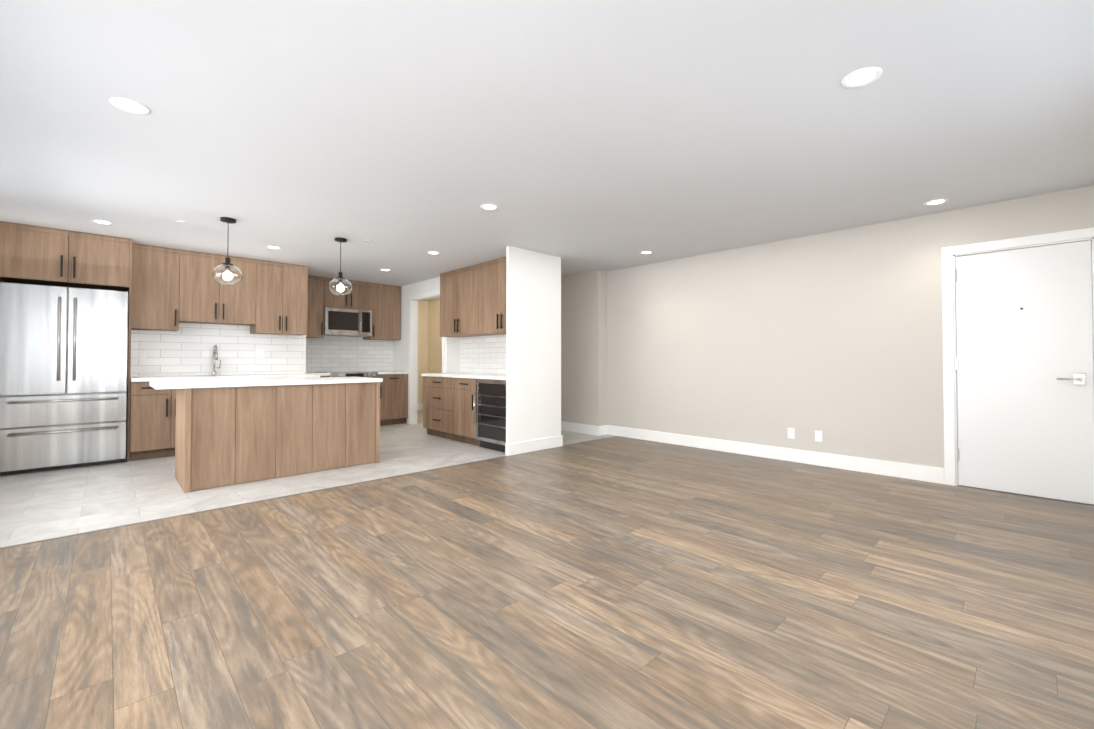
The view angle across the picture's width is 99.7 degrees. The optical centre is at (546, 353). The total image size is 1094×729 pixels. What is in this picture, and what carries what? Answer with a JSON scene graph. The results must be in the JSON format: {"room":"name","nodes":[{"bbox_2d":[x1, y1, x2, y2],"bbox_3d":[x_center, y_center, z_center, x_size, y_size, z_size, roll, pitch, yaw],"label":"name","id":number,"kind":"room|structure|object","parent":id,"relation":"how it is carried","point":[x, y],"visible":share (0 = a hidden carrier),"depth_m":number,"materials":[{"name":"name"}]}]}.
{"room":"kitchen","nodes":[
{"label":"kitchen","id":0,"kind":"room"},
{"bbox_2d":[0,410,613,546],"bbox_3d":[-3.083,1.248,6.514,6.600,0.100,5.330,1,-1,-44],"label":"floor","id":1,"kind":"structure","parent":0,"point":[40,505],"depth_m":4.01,"materials":[{"name":"grey tile"}]},
{"bbox_2d":[0,282,127,475],"bbox_3d":[-5.058,0.249,4.875,0.910,1.850,0.677,1,-1,-44],"label":"fridge","id":2,"kind":"object","parent":1,"relation":"on","point":[63,374],"visible":1,"depth_m":4.65,"materials":[{"name":"metal"}]},
{"bbox_2d":[0,221,131,461],"bbox_3d":[-5.129,-0.045,4.887,1.060,2.438,0.624,1,-1,-44],"label":"tall cabinet","id":3,"kind":"object","parent":1,"relation":"on","point":[34,255],"visible":0.98,"depth_m":4.74,"materials":[{"name":"brown wood"}]},
{"bbox_2d":[129,382,175,460],"bbox_3d":[-4.498,0.747,5.482,0.683,0.870,0.617,1,-1,-44],"label":"base cabinet","id":4,"kind":"object","parent":1,"relation":"on","point":[152,421],"depth_m":5.15,"materials":[{"name":"brown wood"}]},
{"bbox_2d":[130,374,319,381],"bbox_3d":[-4.037,0.298,5.909,1.930,0.040,0.643,1,-1,-44],"label":"countertop","id":5,"kind":"structure","parent":4,"relation":"on","point":[203,377],"depth_m":5.58,"materials":[{"name":"white stone"}]},
{"bbox_2d":[212,345,220,374],"bbox_3d":[-4.238,0.079,5.935,0.097,0.394,0.211,1,-1,-44],"label":"faucet","id":6,"kind":"object","parent":5,"relation":"on","point":[215,353],"visible":1,"depth_m":5.96,"materials":[{"name":"silver metal"}]},
{"bbox_2d":[175,381,380,492],"bbox_3d":[-2.671,0.736,4.692,1.670,0.870,0.754,1,-1,-44],"label":"kitchen island","id":7,"kind":"object","parent":1,"relation":"on","point":[233,431],"depth_m":4.30,"materials":[{"name":"brown wood"}]},
{"bbox_2d":[149,377,382,388],"bbox_3d":[-2.721,0.280,4.627,1.880,0.040,0.760,1,-1,-44],"label":"island countertop","id":8,"kind":"structure","parent":7,"relation":"on","point":[241,384],"depth_m":4.25,"materials":[{"name":"white stone"}]},
{"bbox_2d":[321,371,377,377],"bbox_3d":[-3.291,0.756,7.624,0.760,0.915,0.687,1,-1,-44],"label":"range","id":9,"kind":"object","parent":1,"relation":"on","point":[369,374],"visible":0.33,"depth_m":7.44,"materials":[{"name":"metal"}]},
{"bbox_2d":[378,375,407,425],"bbox_3d":[-2.839,0.785,8.106,0.552,0.870,0.628,1,-1,-44],"label":"base cabinet","id":10,"kind":"object","parent":1,"relation":"on","point":[393,397],"depth_m":7.89,"materials":[{"name":"brown wood"}]},
{"bbox_2d":[371,371,408,374],"bbox_3d":[-2.830,0.330,8.103,0.552,0.040,0.653,1,-1,-44],"label":"countertop","id":11,"kind":"structure","parent":10,"relation":"on","point":[379,372],"depth_m":7.95,"materials":[{"name":"white stone"}]},
{"bbox_2d":[423,377,452,439],"bbox_3d":[-1.312,0.767,6.791,0.657,0.870,0.876,1,-1,-44],"label":"base cabinet","id":12,"kind":"object","parent":1,"relation":"on","point":[447,405],"depth_m":6.56,"materials":[{"name":"brown wood"}]},
{"bbox_2d":[421,373,505,379],"bbox_3d":[-0.922,0.304,6.371,0.682,0.038,2.036,1,-1,-44],"label":"countertop","id":13,"kind":"structure","parent":12,"relation":"on","point":[479,375],"depth_m":6.37,"materials":[{"name":"white stone"}]},
{"bbox_2d":[453,377,479,445],"bbox_3d":[-0.838,0.759,6.295,0.657,0.870,0.496,1,-1,-44],"label":"base cabinet","id":14,"kind":"object","parent":1,"relation":"on","point":[464,430],"depth_m":6.09,"materials":[{"name":"brown wood"}]},
{"bbox_2d":[473,379,505,451],"bbox_3d":[-0.476,0.755,5.840,0.668,0.865,0.654,1,-1,-44],"label":"wine fridge","id":15,"kind":"object","parent":1,"relation":"on","point":[490,421],"visible":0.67,"depth_m":5.66,"materials":[{"name":"black glass"}]},
{"bbox_2d":[306,372,329,374],"bbox_3d":[-3.720,0.318,7.254,0.372,0.040,0.653,1,-1,-44],"label":"countertop","id":16,"kind":"structure","parent":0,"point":[319,373],"depth_m":7.10,"materials":[{"name":"white stone"}]},
{"bbox_2d":[417,300,427,403],"bbox_3d":[-3.228,0.027,9.952,1.410,2.440,0.120,1,-1,-44],"label":"wall","id":17,"kind":"structure","parent":0,"point":[422,336],"depth_m":10.28,"materials":[{"name":"beige paint"}]},
{"bbox_2d":[393,277,459,422],"bbox_3d":[-2.095,-0.001,8.047,0.420,2.440,2.000,1,-1,-44],"label":"wall","id":18,"kind":"structure","parent":0,"point":[452,354],"depth_m":8.09,"materials":[{"name":"white paint"}]},
{"bbox_2d":[408,290,444,423],"bbox_3d":[-1.965,0.099,7.680,0.136,2.230,1.190,1,-1,-44],"label":"door frame","id":19,"kind":"structure","parent":18,"relation":"attached to","point":[412,354],"depth_m":8.04,"materials":[{"name":"white wood"}]},
{"bbox_2d":[428,270,606,425],"bbox_3d":[-0.894,0.010,8.758,0.340,2.440,5.130,1,-1,-44],"label":"wall","id":20,"kind":"structure","parent":0,"point":[584,348],"depth_m":7.04,"materials":[{"name":"beige paint"}]},
{"bbox_2d":[506,246,560,443],"bbox_3d":[-0.146,-0.035,5.678,0.870,2.440,0.040,1,-1,-44],"label":"wall","id":21,"kind":"structure","parent":0,"point":[533,345],"depth_m":5.62,"materials":[{"name":"white paint"}]},
{"bbox_2d":[0,436,1093,728],"bbox_3d":[0.398,1.195,2.865,6.600,0.100,4.757,1,-1,-44],"label":"floor","id":22,"kind":"structure","parent":0,"point":[616,582],"depth_m":2.07,"materials":[{"name":"brown wood"}]},
{"bbox_2d":[0,437,609,548],"bbox_3d":[-1.312,1.167,4.521,6.110,0.003,0.024,1,-1,-44],"label":"transition strip","id":23,"kind":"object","parent":22,"relation":"on","point":[243,503],"depth_m":3.46,"materials":[{"name":"beige"}]},
{"bbox_2d":[0,0,1093,300],"bbox_3d":[-1.441,-1.317,4.830,6.600,0.100,10.087,1,-1,-44],"label":"ceiling","id":24,"kind":"structure","parent":0,"point":[576,136],"depth_m":2.59,"materials":[{"name":"paint"}]},
{"bbox_2d":[91,219,113,224],"bbox_3d":[-4.282,-1.269,4.446,0.164,0.006,0.164,1,-1,-44],"label":"recessed light","id":25,"kind":"object","parent":24,"relation":"in","point":[105,222],"visible":1,"depth_m":4.44,"materials":[{"name":"white plastic"}]},
{"bbox_2d":[109,97,150,114],"bbox_3d":[-2.187,-1.298,2.423,0.164,0.006,0.164,1,-1,-44],"label":"recessed light","id":26,"kind":"object","parent":24,"relation":"in","point":[129,106],"visible":1,"depth_m":2.42,"materials":[{"name":"white plastic"}]},
{"bbox_2d":[212,217,242,285],"bbox_3d":[-3.011,-0.959,4.355,0.236,0.628,0.236,1,-1,-44],"label":"pendant light","id":27,"kind":"object","parent":24,"relation":"hanging from","point":[227,273],"visible":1,"depth_m":4.30,"materials":[{"name":"clear glass"}]},
{"bbox_2d":[266,246,281,248],"bbox_3d":[-3.225,-1.255,5.454,0.164,0.006,0.164,1,-1,-44],"label":"recessed light","id":28,"kind":"object","parent":24,"relation":"in","point":[273,247],"visible":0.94,"depth_m":5.45,"materials":[{"name":"white plastic"}]},
{"bbox_2d":[329,237,351,295],"bbox_3d":[-2.266,-0.948,5.066,0.236,0.628,0.236,1,-1,-44],"label":"pendant light","id":29,"kind":"object","parent":24,"relation":"hanging from","point":[340,285],"visible":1,"depth_m":5.00,"materials":[{"name":"clear glass"}]},
{"bbox_2d":[427,251,439,254],"bbox_3d":[-1.409,-1.251,5.721,0.164,0.006,0.164,1,-1,-44],"label":"recessed light","id":30,"kind":"object","parent":24,"relation":"in","point":[432,252],"visible":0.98,"depth_m":5.70,"materials":[{"name":"white plastic"}]},
{"bbox_2d":[480,204,498,210],"bbox_3d":[-0.501,-1.275,4.017,0.164,0.006,0.164,1,-1,-44],"label":"recessed light","id":31,"kind":"object","parent":24,"relation":"in","point":[490,207],"visible":1,"depth_m":4.02,"materials":[{"name":"white plastic"}]},
{"bbox_2d":[640,251,652,253],"bbox_3d":[1.230,-1.251,5.708,0.164,0.006,0.164,1,-1,-44],"label":"recessed light","id":32,"kind":"object","parent":24,"relation":"in","point":[646,252],"visible":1,"depth_m":5.70,"materials":[{"name":"white plastic"}]},
{"bbox_2d":[841,67,882,88],"bbox_3d":[1.485,-1.302,2.180,0.164,0.006,0.164,1,-1,-44],"label":"recessed light","id":33,"kind":"object","parent":24,"relation":"in","point":[862,77],"visible":1,"depth_m":2.17,"materials":[{"name":"white plastic"}]},
{"bbox_2d":[924,199,948,205],"bbox_3d":[3.280,-1.277,3.891,0.164,0.006,0.164,1,-1,-44],"label":"recessed light","id":34,"kind":"object","parent":24,"relation":"in","point":[935,202],"visible":0.98,"depth_m":3.89,"materials":[{"name":"white plastic"}]},
{"bbox_2d":[607,185,1093,467],"bbox_3d":[2.659,-0.042,5.177,0.140,2.440,4.957,1,-1,-44],"label":"wall","id":35,"kind":"structure","parent":0,"point":[835,338],"depth_m":4.93,"materials":[{"name":"beige paint"}]},
{"bbox_2d":[788,428,794,438],"bbox_3d":[2.669,0.869,5.047,0.006,0.115,0.070,1,-1,-44],"label":"outlet","id":36,"kind":"object","parent":35,"relation":"attached to","point":[791,434],"depth_m":5.04,"materials":[{"name":"white plastic"}]},
{"bbox_2d":[815,430,821,441],"bbox_3d":[2.856,0.866,4.852,0.006,0.115,0.070,1,-1,-44],"label":"outlet","id":37,"kind":"object","parent":35,"relation":"attached to","point":[818,434],"depth_m":4.85,"materials":[{"name":"white plastic"}]},
{"bbox_2d":[942,227,1093,485],"bbox_3d":[3.927,0.102,3.832,0.158,2.115,0.961,1,-1,-44],"label":"door frame","id":38,"kind":"structure","parent":35,"relation":"attached to","point":[949,255],"depth_m":4.08,"materials":[{"name":"white wood"}]},
{"bbox_2d":[955,240,1093,504],"bbox_3d":[3.884,0.142,3.792,0.108,2.016,0.782,1,-1,-44],"label":"entry door","id":39,"kind":"structure","parent":35,"relation":"in","point":[1025,391],"depth_m":3.77,"materials":[{"name":"white wood"}]},
{"bbox_3d":[-5.000,-0.029,6.051,3.140,2.440,0.880,1,-1,-44],"label":"wall","id":40,"kind":"structure","parent":0,"visible":0},
{"bbox_2d":[131,243,182,330],"bbox_3d":[-4.685,-0.771,5.514,0.428,0.968,0.332,1,-1,-44],"label":"upper cabinet","id":41,"kind":"object","parent":40,"relation":"attached to","point":[172,289],"depth_m":5.40,"materials":[{"name":"brown wood"}]},
{"bbox_2d":[131,323,305,376],"bbox_3d":[-4.259,-0.074,6.146,1.937,0.708,0.006,1,-1,-44],"label":"backsplash","id":42,"kind":"structure","parent":40,"relation":"attached to","point":[185,349],"depth_m":6.04,"materials":[{"name":"white tile"}]},
{"bbox_2d":[255,350,263,357],"bbox_3d":[-3.985,0.001,6.399,0.110,0.110,0.006,1,-1,-44],"label":"outlet","id":43,"kind":"object","parent":42,"relation":"attached to","point":[258,354],"depth_m":6.40,"materials":[{"name":"white plastic"}]},
{"bbox_2d":[179,250,258,326],"bbox_3d":[-4.242,-0.820,5.937,0.795,0.858,0.332,1,-1,-44],"label":"upper cabinet","id":44,"kind":"object","parent":40,"relation":"attached to","point":[202,299],"depth_m":5.79,"materials":[{"name":"brown wood"}]},
{"bbox_2d":[250,260,307,334],"bbox_3d":[-3.726,-0.758,6.429,0.633,0.968,0.332,1,-1,-44],"label":"upper cabinet","id":45,"kind":"object","parent":40,"relation":"attached to","point":[283,287],"depth_m":6.31,"materials":[{"name":"brown wood"}]},
{"bbox_3d":[-3.511,-0.001,7.996,1.700,2.440,0.120,1,-1,-44],"label":"wall","id":46,"kind":"structure","parent":0,"visible":0},
{"bbox_2d":[306,275,325,337],"bbox_3d":[-3.823,-0.744,7.379,0.374,0.968,0.342,1,-1,-44],"label":"upper cabinet","id":47,"kind":"object","parent":46,"relation":"attached to","point":[316,284],"depth_m":7.31,"materials":[{"name":"brown wood"}]},
{"bbox_2d":[306,336,392,371],"bbox_3d":[-3.468,-0.048,7.951,1.700,0.708,0.006,1,-1,-44],"label":"backsplash","id":48,"kind":"structure","parent":46,"relation":"attached to","point":[335,353],"depth_m":7.97,"materials":[{"name":"white tile"}]},
{"bbox_2d":[326,277,373,310],"bbox_3d":[-3.412,-0.985,7.775,0.760,0.476,0.342,1,-1,-44],"label":"upper cabinet","id":49,"kind":"object","parent":46,"relation":"attached to","point":[361,296],"depth_m":7.73,"materials":[{"name":"brown wood"}]},
{"bbox_2d":[324,307,371,336],"bbox_3d":[-3.377,-0.523,7.733,0.756,0.435,0.441,1,-1,-44],"label":"microwave","id":50,"kind":"object","parent":49,"relation":"attached to","point":[347,322],"visible":1,"depth_m":7.60,"materials":[{"name":"metal"}]},
{"bbox_2d":[363,283,400,340],"bbox_3d":[-2.940,-0.732,8.221,0.539,0.968,0.342,1,-1,-44],"label":"upper cabinet","id":51,"kind":"object","parent":46,"relation":"attached to","point":[382,302],"depth_m":8.10,"materials":[{"name":"brown wood"}]},
{"bbox_3d":[-0.611,-0.020,6.672,0.170,2.440,2.040,1,-1,-44],"label":"wall","id":52,"kind":"structure","parent":0,"visible":0},
{"bbox_2d":[440,257,505,336],"bbox_3d":[-0.826,-0.757,6.477,0.408,0.968,2.032,1,-1,-44],"label":"upper cabinet","id":53,"kind":"object","parent":52,"relation":"attached to","point":[472,300],"visible":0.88,"depth_m":6.44,"materials":[{"name":"brown wood"}]},
{"bbox_2d":[460,335,505,373],"bbox_3d":[-0.675,-0.007,6.611,0.006,0.588,2.040,1,-1,-44],"label":"backsplash","id":54,"kind":"structure","parent":52,"relation":"attached to","point":[482,354],"depth_m":6.89,"materials":[{"name":"white tile"}]},
{"bbox_3d":[-3.351,-0.085,2.148,0.140,2.440,8.847,1,-1,-44],"label":"wall","id":55,"kind":"structure","parent":0,"visible":0},
{"bbox_2d":[417,404,422,409],"bbox_3d":[-3.156,1.176,9.911,1.240,0.140,0.016,1,-1,-44],"label":"baseboard","id":56,"kind":"structure","parent":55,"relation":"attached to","point":[419,406],"depth_m":10.23,"materials":[{"name":"white"}]},
{"bbox_2d":[505,435,560,455],"bbox_3d":[-0.148,1.115,5.636,0.866,0.140,0.036,1,-1,-44],"label":"baseboard","id":57,"kind":"structure","parent":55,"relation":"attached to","point":[516,448],"depth_m":5.58,"materials":[{"name":"white wood"}]},
{"bbox_2d":[561,421,600,435],"bbox_3d":[-0.961,1.157,8.561,0.026,0.140,4.996,1,-1,-44],"label":"baseboard","id":58,"kind":"structure","parent":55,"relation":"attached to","point":[566,426],"depth_m":7.00,"materials":[{"name":"white wood"}]},
{"bbox_2d":[605,425,943,483],"bbox_3d":[2.217,1.113,5.508,0.020,0.140,3.845,1,-1,-44],"label":"baseboard","id":59,"kind":"structure","parent":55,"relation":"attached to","point":[906,471],"depth_m":5.00,"materials":[{"name":"white wood"}]}
]}

